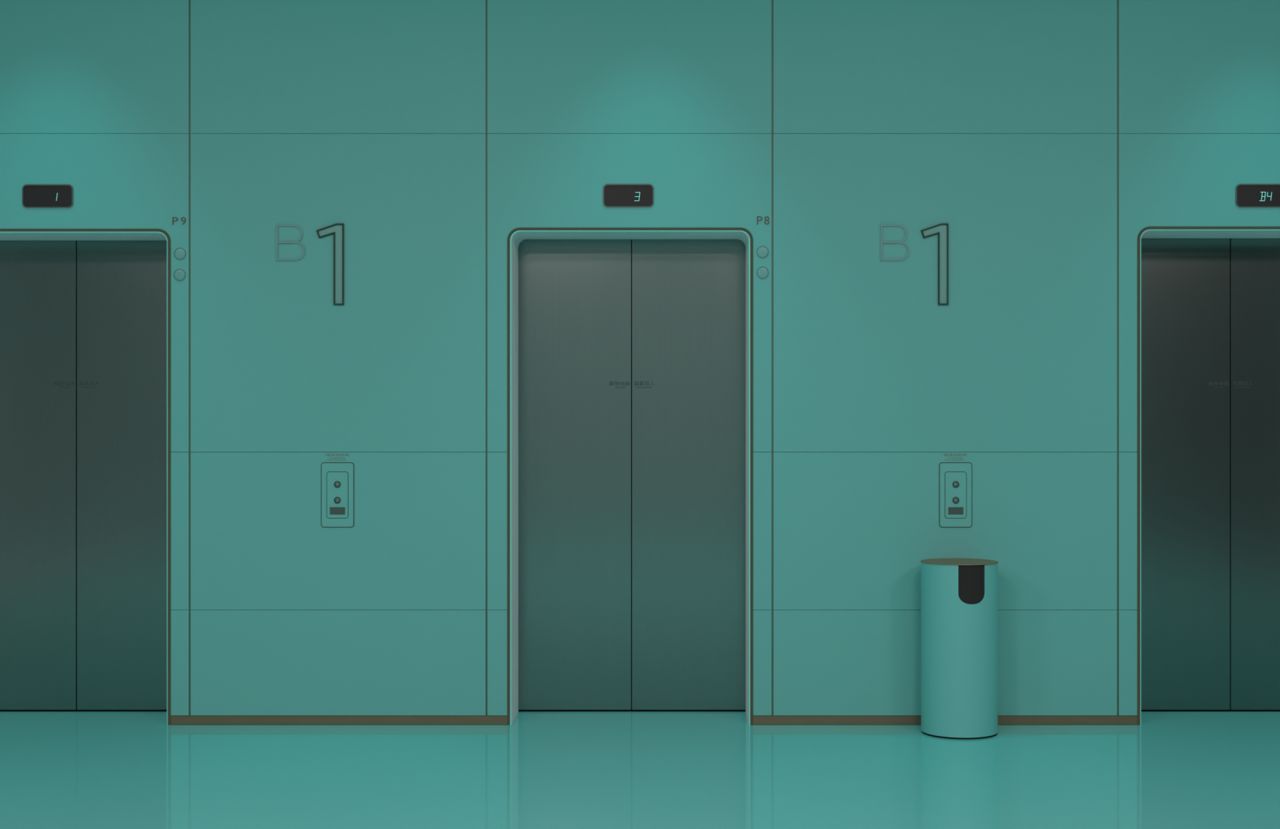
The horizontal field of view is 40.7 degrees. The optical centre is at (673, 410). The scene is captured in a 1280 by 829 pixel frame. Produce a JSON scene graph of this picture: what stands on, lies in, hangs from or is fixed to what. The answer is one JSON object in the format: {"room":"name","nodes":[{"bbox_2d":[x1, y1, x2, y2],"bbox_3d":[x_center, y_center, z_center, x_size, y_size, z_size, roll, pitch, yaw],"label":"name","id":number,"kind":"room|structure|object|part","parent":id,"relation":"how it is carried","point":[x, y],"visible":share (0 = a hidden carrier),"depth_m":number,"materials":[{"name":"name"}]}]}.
{"room":"elevator lobby","nodes":[
{"label":"elevator lobby","id":0,"kind":"room"},
{"bbox_2d":[0,0,1279,715],"bbox_3d":[-0.150,-0.580,7.830,10.100,4.000,0.060,0,0,0],"label":"wall","id":1,"kind":"structure","parent":0,"point":[994,122],"depth_m":7.80,"materials":[{"name":"teal paint"}]},
{"bbox_2d":[22,184,73,208],"bbox_3d":[-2.829,-0.970,7.798,0.231,0.106,0.004,0,0,0],"label":"display","id":2,"kind":"object","parent":1,"relation":"attached to","point":[33,196],"visible":1,"depth_m":7.80,"materials":[{"name":"grey"}]},
{"bbox_2d":[0,228,171,724],"bbox_3d":[-2.820,0.275,8.001,1.188,2.290,0.410,0,0,0],"label":"door","id":3,"kind":"structure","parent":1,"relation":"in","point":[85,313],"depth_m":8.15,"materials":[{"name":"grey metal"}]},
{"bbox_3d":[-2.820,1.419,8.165,1.055,0.001,0.041,0,0,0],"label":"sill","id":4,"kind":"part","parent":3,"relation":"part of","materials":[{"name":"black metal"}]},
{"bbox_2d":[172,217,186,224],"bbox_3d":[-2.235,-0.858,7.798,0.061,0.034,0.003,0,0,0],"label":"sign","id":5,"kind":"object","parent":1,"relation":"attached to","point":[173,220],"visible":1,"depth_m":7.80,"materials":[{"name":"brown"}]},
{"bbox_2d":[173,268,186,280],"bbox_3d":[-2.233,-0.614,7.798,0.054,0.054,0.003,0,0,0],"label":"lantern","id":6,"kind":"object","parent":1,"relation":"attached to","point":[180,274],"visible":1,"depth_m":7.80,"materials":[{"name":"teal plastic"}]},
{"bbox_2d":[173,247,186,259],"bbox_3d":[-2.232,-0.709,7.798,0.054,0.054,0.003,0,0,0],"label":"lantern","id":7,"kind":"object","parent":1,"relation":"attached to","point":[179,253],"visible":1,"depth_m":7.80,"materials":[{"name":"teal plastic"}]},
{"bbox_2d":[188,0,191,715],"bbox_3d":[-2.188,-0.602,7.811,0.008,3.957,0.017,0,0,0],"label":"trim","id":8,"kind":"structure","parent":1,"relation":"attached to","point":[189,1],"depth_m":7.80,"materials":[{"name":"brown metal"}]},
{"bbox_2d":[275,223,343,304],"bbox_3d":[-1.643,-0.662,7.794,0.307,0.367,0.012,0,0,0],"label":"sign","id":9,"kind":"object","parent":1,"relation":"attached to","point":[336,229],"visible":1,"depth_m":7.79,"materials":[{"name":"teal metal"}]},
{"bbox_2d":[325,453,348,460],"bbox_3d":[-1.521,0.209,7.800,0.105,0.032,0.001,0,0,0],"label":"notice","id":10,"kind":"object","parent":1,"relation":"attached to","point":[326,453],"visible":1,"depth_m":7.80,"materials":[{"name":"grey"}]},
{"bbox_2d":[320,462,354,527],"bbox_3d":[-1.518,0.381,7.796,0.150,0.295,0.008,0,0,0],"label":"panel","id":11,"kind":"object","parent":1,"relation":"attached to","point":[337,478],"visible":1,"depth_m":7.80,"materials":[{"name":"teal metal"}]},
{"bbox_3d":[-1.519,0.381,7.795,0.094,0.206,0.001,0,0,0],"label":"button plate","id":12,"kind":"part","parent":11,"relation":"part of","materials":[{"name":"teal metal"}]},
{"bbox_2d":[170,715,506,724],"bbox_3d":[-1.512,1.399,7.809,1.523,0.040,0.020,0,0,0],"label":"baseboard","id":13,"kind":"structure","parent":1,"relation":"attached to","point":[175,719],"depth_m":7.80,"materials":[{"name":"gold metal"}]},
{"bbox_2d":[485,0,488,715],"bbox_3d":[-0.845,-0.602,7.811,0.008,3.957,0.017,0,0,0],"label":"trim","id":14,"kind":"structure","parent":1,"relation":"attached to","point":[486,451],"depth_m":7.80,"materials":[{"name":"brown metal"}]},
{"bbox_2d":[602,183,653,207],"bbox_3d":[-0.203,-0.972,7.798,0.231,0.105,0.004,0,0,0],"label":"display","id":15,"kind":"object","parent":1,"relation":"attached to","point":[614,195],"visible":1,"depth_m":7.80,"materials":[{"name":"grey"}]},
{"bbox_2d":[506,227,752,724],"bbox_3d":[-0.195,0.273,8.001,1.206,2.295,0.410,0,0,0],"label":"door","id":16,"kind":"structure","parent":1,"relation":"in","point":[629,350],"depth_m":8.15,"materials":[{"name":"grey metal"}]},
{"bbox_3d":[-0.195,1.419,8.165,1.073,0.001,0.041,0,0,0],"label":"sill","id":17,"kind":"part","parent":16,"relation":"part of","materials":[{"name":"black metal"}]},
{"bbox_2d":[756,245,768,257],"bbox_3d":[0.404,-0.717,7.798,0.054,0.054,0.003,0,0,0],"label":"lantern","id":18,"kind":"object","parent":1,"relation":"attached to","point":[762,251],"visible":1,"depth_m":7.80,"materials":[{"name":"teal plastic"}]},
{"bbox_2d":[756,266,768,278],"bbox_3d":[0.404,-0.624,7.798,0.054,0.054,0.003,0,0,0],"label":"lantern","id":19,"kind":"object","parent":1,"relation":"attached to","point":[762,273],"visible":1,"depth_m":7.80,"materials":[{"name":"teal plastic"}]},
{"bbox_2d":[756,216,768,224],"bbox_3d":[0.406,-0.860,7.798,0.056,0.036,0.003,0,0,0],"label":"sign","id":20,"kind":"object","parent":1,"relation":"attached to","point":[757,220],"visible":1,"depth_m":7.80,"materials":[{"name":"brown"}]},
{"bbox_2d":[771,0,773,715],"bbox_3d":[0.449,-0.602,7.811,0.008,3.957,0.017,0,0,0],"label":"trim","id":21,"kind":"structure","parent":1,"relation":"attached to","point":[771,0],"depth_m":7.80,"materials":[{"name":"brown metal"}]},
{"bbox_2d":[880,223,948,304],"bbox_3d":[1.089,-0.662,7.794,0.307,0.367,0.012,0,0,0],"label":"sign","id":22,"kind":"object","parent":1,"relation":"attached to","point":[941,229],"visible":1,"depth_m":7.80,"materials":[{"name":"teal metal"}]},
{"bbox_2d":[752,715,1137,724],"bbox_3d":[1.230,1.399,7.809,1.738,0.040,0.020,0,0,0],"label":"baseboard","id":23,"kind":"structure","parent":1,"relation":"attached to","point":[757,719],"depth_m":7.80,"materials":[{"name":"gold metal"}]},
{"bbox_2d":[943,453,966,460],"bbox_3d":[1.275,0.209,7.800,0.105,0.032,0.001,0,0,0],"label":"notice","id":24,"kind":"object","parent":1,"relation":"attached to","point":[944,453],"visible":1,"depth_m":7.80,"materials":[{"name":"grey"}]},
{"bbox_2d":[938,462,972,527],"bbox_3d":[1.277,0.381,7.796,0.150,0.295,0.008,0,0,0],"label":"panel","id":25,"kind":"object","parent":1,"relation":"attached to","point":[955,478],"visible":1,"depth_m":7.80,"materials":[{"name":"teal metal"}]},
{"bbox_3d":[1.277,0.381,7.795,0.094,0.206,0.001,0,0,0],"label":"button plate","id":26,"kind":"part","parent":25,"relation":"part of","materials":[{"name":"teal metal"}]},
{"bbox_2d":[1115,0,1118,715],"bbox_3d":[2.011,-0.602,7.811,0.008,3.957,0.017,0,0,0],"label":"trim","id":27,"kind":"structure","parent":1,"relation":"attached to","point":[1117,451],"depth_m":7.80,"materials":[{"name":"brown metal"}]},
{"bbox_2d":[1136,226,1279,724],"bbox_3d":[2.632,0.270,8.001,1.162,2.300,0.410,0,0,0],"label":"door","id":28,"kind":"structure","parent":1,"relation":"in","point":[1208,451],"depth_m":8.15,"materials":[{"name":"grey metal"}]},
{"bbox_3d":[2.632,1.419,8.165,1.029,0.001,0.041,0,0,0],"label":"sill","id":29,"kind":"part","parent":28,"relation":"part of","materials":[{"name":"black metal"}]},
{"bbox_2d":[1235,183,1279,207],"bbox_3d":[2.659,-0.972,7.798,0.234,0.106,0.004,0,0,0],"label":"display","id":30,"kind":"object","parent":1,"relation":"attached to","point":[1246,195],"visible":1,"depth_m":7.80,"materials":[{"name":"grey"}]},
{"bbox_2d":[0,709,1279,828],"bbox_3d":[-0.150,1.470,2.398,10.300,0.100,11.796,0,0,0],"label":"floor","id":31,"kind":"structure","parent":0,"point":[59,769],"depth_m":6.72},
{"bbox_2d":[920,557,998,738],"bbox_3d":[1.264,1.042,7.619,0.341,0.755,0.341,0,0,0],"label":"litter bin","id":32,"kind":"object","parent":31,"relation":"on","point":[959,595],"visible":1,"depth_m":7.48,"materials":[{"name":"teal metal"}]},
{"bbox_3d":[1.264,0.666,7.619,0.341,0.003,0.341,0,0,0],"label":"lid","id":33,"kind":"part","parent":32,"relation":"part of","materials":[{"name":"gold metal"}]}
]}

